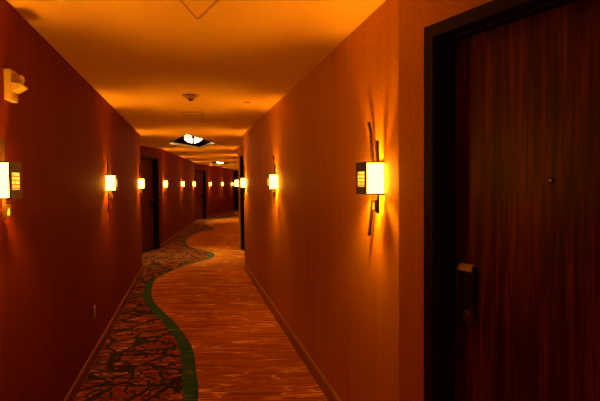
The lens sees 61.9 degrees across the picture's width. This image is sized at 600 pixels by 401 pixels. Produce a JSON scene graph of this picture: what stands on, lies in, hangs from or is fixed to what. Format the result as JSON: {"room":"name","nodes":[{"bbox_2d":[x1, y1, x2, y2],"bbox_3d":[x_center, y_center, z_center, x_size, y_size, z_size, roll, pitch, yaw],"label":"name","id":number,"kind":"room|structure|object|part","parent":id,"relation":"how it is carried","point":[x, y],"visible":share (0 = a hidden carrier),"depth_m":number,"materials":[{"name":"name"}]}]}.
{"room":"hotel corridor","nodes":[
{"label":"hotel corridor","id":0,"kind":"room"},
{"bbox_2d":[6,0,385,169],"bbox_3d":[-1.127,-1.464,17.246,7.770,0.001,44.570,0,2,0],"label":"ceiling","id":1,"kind":"structure","parent":0,"point":[141,56],"depth_m":3.39,"materials":[{"name":"paint"}]},
{"bbox_2d":[182,94,198,100],"bbox_3d":[-1.098,-1.030,5.028,0.164,0.056,0.164,0,2,0],"label":"smoke detector","id":2,"kind":"object","parent":1,"relation":"attached to","point":[190,97],"visible":1,"depth_m":4.98,"materials":[{"name":"white plastic"}]},
{"bbox_2d":[168,134,213,148],"bbox_3d":[-2.279,-1.446,10.637,0.914,0.420,3.658,-1,2,-21],"label":"trim","id":3,"kind":"structure","parent":1,"relation":"attached to","point":[180,141],"depth_m":11.75,"materials":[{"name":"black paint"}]},
{"bbox_2d":[182,112,203,115],"bbox_3d":[-1.349,-1.093,6.297,0.270,0.012,0.270,-1,2,-12],"label":"access panel","id":4,"kind":"object","parent":1,"relation":"attached to","point":[183,113],"visible":1,"depth_m":6.27,"materials":[{"name":"white plastic"}]},
{"bbox_3d":[-1.349,-1.095,6.297,0.236,0.008,0.236,-1,2,-12],"label":"panel","id":5,"kind":"part","parent":4,"relation":"part of","materials":[{"name":"paint"}]},
{"bbox_2d":[184,134,201,142],"bbox_3d":[-2.312,-1.450,10.807,0.388,0.419,0.388,0,2,15],"label":"ceiling lamp","id":6,"kind":"object","parent":1,"relation":"attached to","point":[189,138],"visible":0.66,"depth_m":10.68,"materials":[{"name":"white glass"}]},
{"bbox_3d":[-2.311,-1.417,10.808,0.380,0.165,0.380,0,2,0],"label":"lamp shade","id":7,"kind":"part","parent":6,"relation":"part of","materials":[{"name":"white glass"}]},
{"bbox_3d":[-2.310,-1.291,10.813,0.378,0.083,0.378,0,2,0],"label":"lamp shade","id":8,"kind":"part","parent":6,"relation":"part of","materials":[{"name":"white glass"}]},
{"bbox_2d":[179,0,219,18],"bbox_3d":[-0.062,-0.927,0.886,0.934,0.004,3.668,-2,2,-29],"label":"trim","id":9,"kind":"structure","parent":1,"relation":"attached to","point":[181,1],"depth_m":2.56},
{"bbox_2d":[210,162,229,164],"bbox_3d":[-3.424,-1.793,21.378,0.914,0.420,3.658,-1,2,-14],"label":"trim","id":10,"kind":"structure","parent":1,"relation":"attached to","point":[212,162],"depth_m":22.57,"materials":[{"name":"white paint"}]},
{"bbox_2d":[74,208,327,400],"bbox_3d":[-1.107,0.985,17.327,7.770,0.001,44.570,0,2,0],"label":"floor","id":11,"kind":"structure","parent":0,"point":[194,325],"depth_m":5.00,"materials":[{"name":"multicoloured carpet"}]},
{"bbox_2d":[0,0,491,400],"bbox_3d":[-1.862,-0.231,17.197,6.171,2.450,44.801,-1,2,-4],"label":"wall","id":12,"kind":"structure","parent":0,"point":[353,299],"depth_m":3.20,"materials":[{"name":"orange paint"}]},
{"bbox_2d":[0,138,21,219],"bbox_3d":[-1.313,-0.086,2.211,0.098,0.605,0.182,-1,2,-12],"label":"wall sconce","id":13,"kind":"object","parent":12,"relation":"attached to","point":[10,171],"visible":1,"depth_m":2.21,"materials":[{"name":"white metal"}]},
{"bbox_3d":[-1.302,-0.087,2.151,0.089,0.151,0.005,-1,2,-12],"label":"glass","id":14,"kind":"part","parent":13,"relation":"part of","materials":[{"name":"white glass"}]},
{"bbox_3d":[-1.271,-0.090,2.233,0.006,0.165,0.154,-1,2,-12],"label":"panel","id":15,"kind":"part","parent":13,"relation":"part of","materials":[{"name":"brown metal"}]},
{"bbox_2d":[3,68,27,102],"bbox_3d":[-1.379,-0.555,2.431,0.078,0.148,0.112,-1,2,-12],"label":"fire alarm strobe","id":16,"kind":"object","parent":12,"relation":"attached to","point":[14,83],"visible":1,"depth_m":2.39,"materials":[{"name":"beige plastic"}]},
{"bbox_3d":[-1.402,-0.555,2.426,0.030,0.148,0.112,-1,2,-12],"label":"plate","id":17,"kind":"part","parent":16,"relation":"part of","materials":[{"name":"beige plastic"}]},
{"bbox_2d":[93,305,95,318],"bbox_3d":[-1.839,0.997,4.476,0.008,0.120,0.072,-1,2,-13],"label":"wall outlet","id":18,"kind":"object","parent":12,"relation":"attached to","point":[94,311],"visible":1,"depth_m":4.46,"materials":[{"name":"beige plastic"}]},
{"bbox_2d":[106,154,117,211],"bbox_3d":[-1.982,-0.182,5.259,0.098,0.605,0.182,-1,2,-12],"label":"wall sconce","id":19,"kind":"object","parent":12,"relation":"attached to","point":[111,180],"visible":1,"depth_m":5.20,"materials":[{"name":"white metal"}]},
{"bbox_3d":[-1.971,-0.183,5.199,0.089,0.151,0.005,-1,2,-12],"label":"glass","id":20,"kind":"part","parent":19,"relation":"part of","materials":[{"name":"white glass"}]},
{"bbox_3d":[-1.940,-0.186,5.282,0.006,0.165,0.154,-1,2,-12],"label":"panel","id":21,"kind":"part","parent":19,"relation":"part of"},
{"bbox_2d":[138,166,144,201],"bbox_3d":[-2.698,-0.285,8.517,0.098,0.605,0.182,-1,2,-12],"label":"wall sconce","id":22,"kind":"object","parent":12,"relation":"attached to","point":[141,182],"visible":1,"depth_m":8.46,"materials":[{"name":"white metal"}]},
{"bbox_3d":[-2.686,-0.285,8.457,0.089,0.151,0.005,-1,2,-12],"label":"glass","id":23,"kind":"part","parent":22,"relation":"part of","materials":[{"name":"white glass"}]},
{"bbox_2d":[140,156,159,252],"bbox_3d":[-3.623,0.079,11.777,0.176,2.216,1.018,0,2,10],"label":"door","id":24,"kind":"structure","parent":12,"relation":"in","point":[149,166],"depth_m":12.08,"materials":[{"name":"paint"}]},
{"bbox_2d":[164,174,167,195],"bbox_3d":[-3.416,-0.419,12.741,0.098,0.605,0.182,-1,2,-6],"label":"wall sconce","id":25,"kind":"object","parent":12,"relation":"attached to","point":[165,181],"visible":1,"depth_m":12.68,"materials":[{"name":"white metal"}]},
{"bbox_2d":[194,169,206,219],"bbox_3d":[-4.527,-0.265,22.369,0.176,2.216,1.018,0,2,19],"label":"door","id":26,"kind":"structure","parent":12,"relation":"in","point":[200,175],"depth_m":22.60,"materials":[{"name":"paint"}]},
{"bbox_2d":[64,209,340,400],"bbox_3d":[-1.853,0.936,17.235,5.863,0.114,44.715,-1,2,-4],"label":"baseboard","id":27,"kind":"structure","parent":12,"relation":"attached to","point":[328,391],"depth_m":4.71,"materials":[{"name":"brown wood"}]},
{"bbox_2d":[234,174,238,208],"bbox_3d":[-4.234,-0.591,32.110,0.176,2.216,1.018,1,2,27],"label":"door","id":28,"kind":"structure","parent":12,"relation":"in","point":[236,193],"depth_m":32.42,"materials":[{"name":"paint"}]},
{"bbox_2d":[235,176,238,190],"bbox_3d":[-1.555,-0.419,12.297,0.098,0.605,0.182,-1,2,-6],"label":"wall sconce","id":29,"kind":"object","parent":12,"relation":"attached to","point":[237,180],"visible":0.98,"depth_m":12.21,"materials":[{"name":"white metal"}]},
{"bbox_2d":[240,156,244,250],"bbox_3d":[-1.138,0.072,11.393,0.176,2.216,1.018,-1,2,-22],"label":"door","id":30,"kind":"structure","parent":12,"relation":"in","point":[241,157],"depth_m":11.80,"materials":[{"name":"paint"}]},
{"bbox_2d":[240,167,245,199],"bbox_3d":[-0.996,-0.305,8.732,0.098,0.605,0.182,-1,2,-12],"label":"wall sconce","id":31,"kind":"object","parent":12,"relation":"attached to","point":[242,180],"visible":1,"depth_m":8.65,"materials":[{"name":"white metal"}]},
{"bbox_3d":[-0.975,-0.305,8.647,0.089,0.151,0.005,-1,2,-12],"label":"glass","id":32,"kind":"part","parent":31,"relation":"part of","materials":[{"name":"white glass"}]},
{"bbox_2d":[267,156,277,208],"bbox_3d":[-0.313,-0.208,5.634,0.098,0.605,0.182,-1,2,-12],"label":"wall sconce","id":33,"kind":"object","parent":12,"relation":"attached to","point":[272,179],"visible":1,"depth_m":5.55,"materials":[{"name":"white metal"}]},
{"bbox_3d":[-0.355,-0.209,5.611,0.006,0.165,0.154,-1,2,-12],"label":"panel","id":34,"kind":"part","parent":33,"relation":"part of","materials":[{"name":"yellow glass"}]},
{"bbox_3d":[-0.293,-0.208,5.548,0.089,0.151,0.005,-1,2,-12],"label":"glass","id":35,"kind":"part","parent":33,"relation":"part of","materials":[{"name":"white glass"}]},
{"bbox_2d":[356,122,383,235],"bbox_3d":[0.357,-0.112,2.590,0.098,0.605,0.182,-1,2,-12],"label":"wall sconce","id":36,"kind":"object","parent":12,"relation":"attached to","point":[369,175],"visible":1,"depth_m":2.51,"materials":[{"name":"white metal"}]},
{"bbox_3d":[0.315,-0.114,2.567,0.006,0.165,0.154,-1,2,-12],"label":"panel","id":37,"kind":"part","parent":36,"relation":"part of","materials":[{"name":"brown metal"}]},
{"bbox_3d":[0.378,-0.112,2.505,0.089,0.151,0.005,-1,2,-12],"label":"glass","id":38,"kind":"part","parent":36,"relation":"part of","materials":[{"name":"white glass"}]},
{"bbox_2d":[424,0,599,400],"bbox_3d":[0.863,0.375,1.783,0.176,2.216,1.018,-1,2,-29],"label":"door","id":39,"kind":"structure","parent":12,"relation":"in","point":[512,87],"depth_m":1.92,"materials":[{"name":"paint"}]},
{"bbox_3d":[0.705,0.484,2.081,0.040,0.068,0.068,-1,2,-29],"label":"knob","id":40,"kind":"part","parent":39,"relation":"part of","materials":[{"name":"metal"}]}
]}

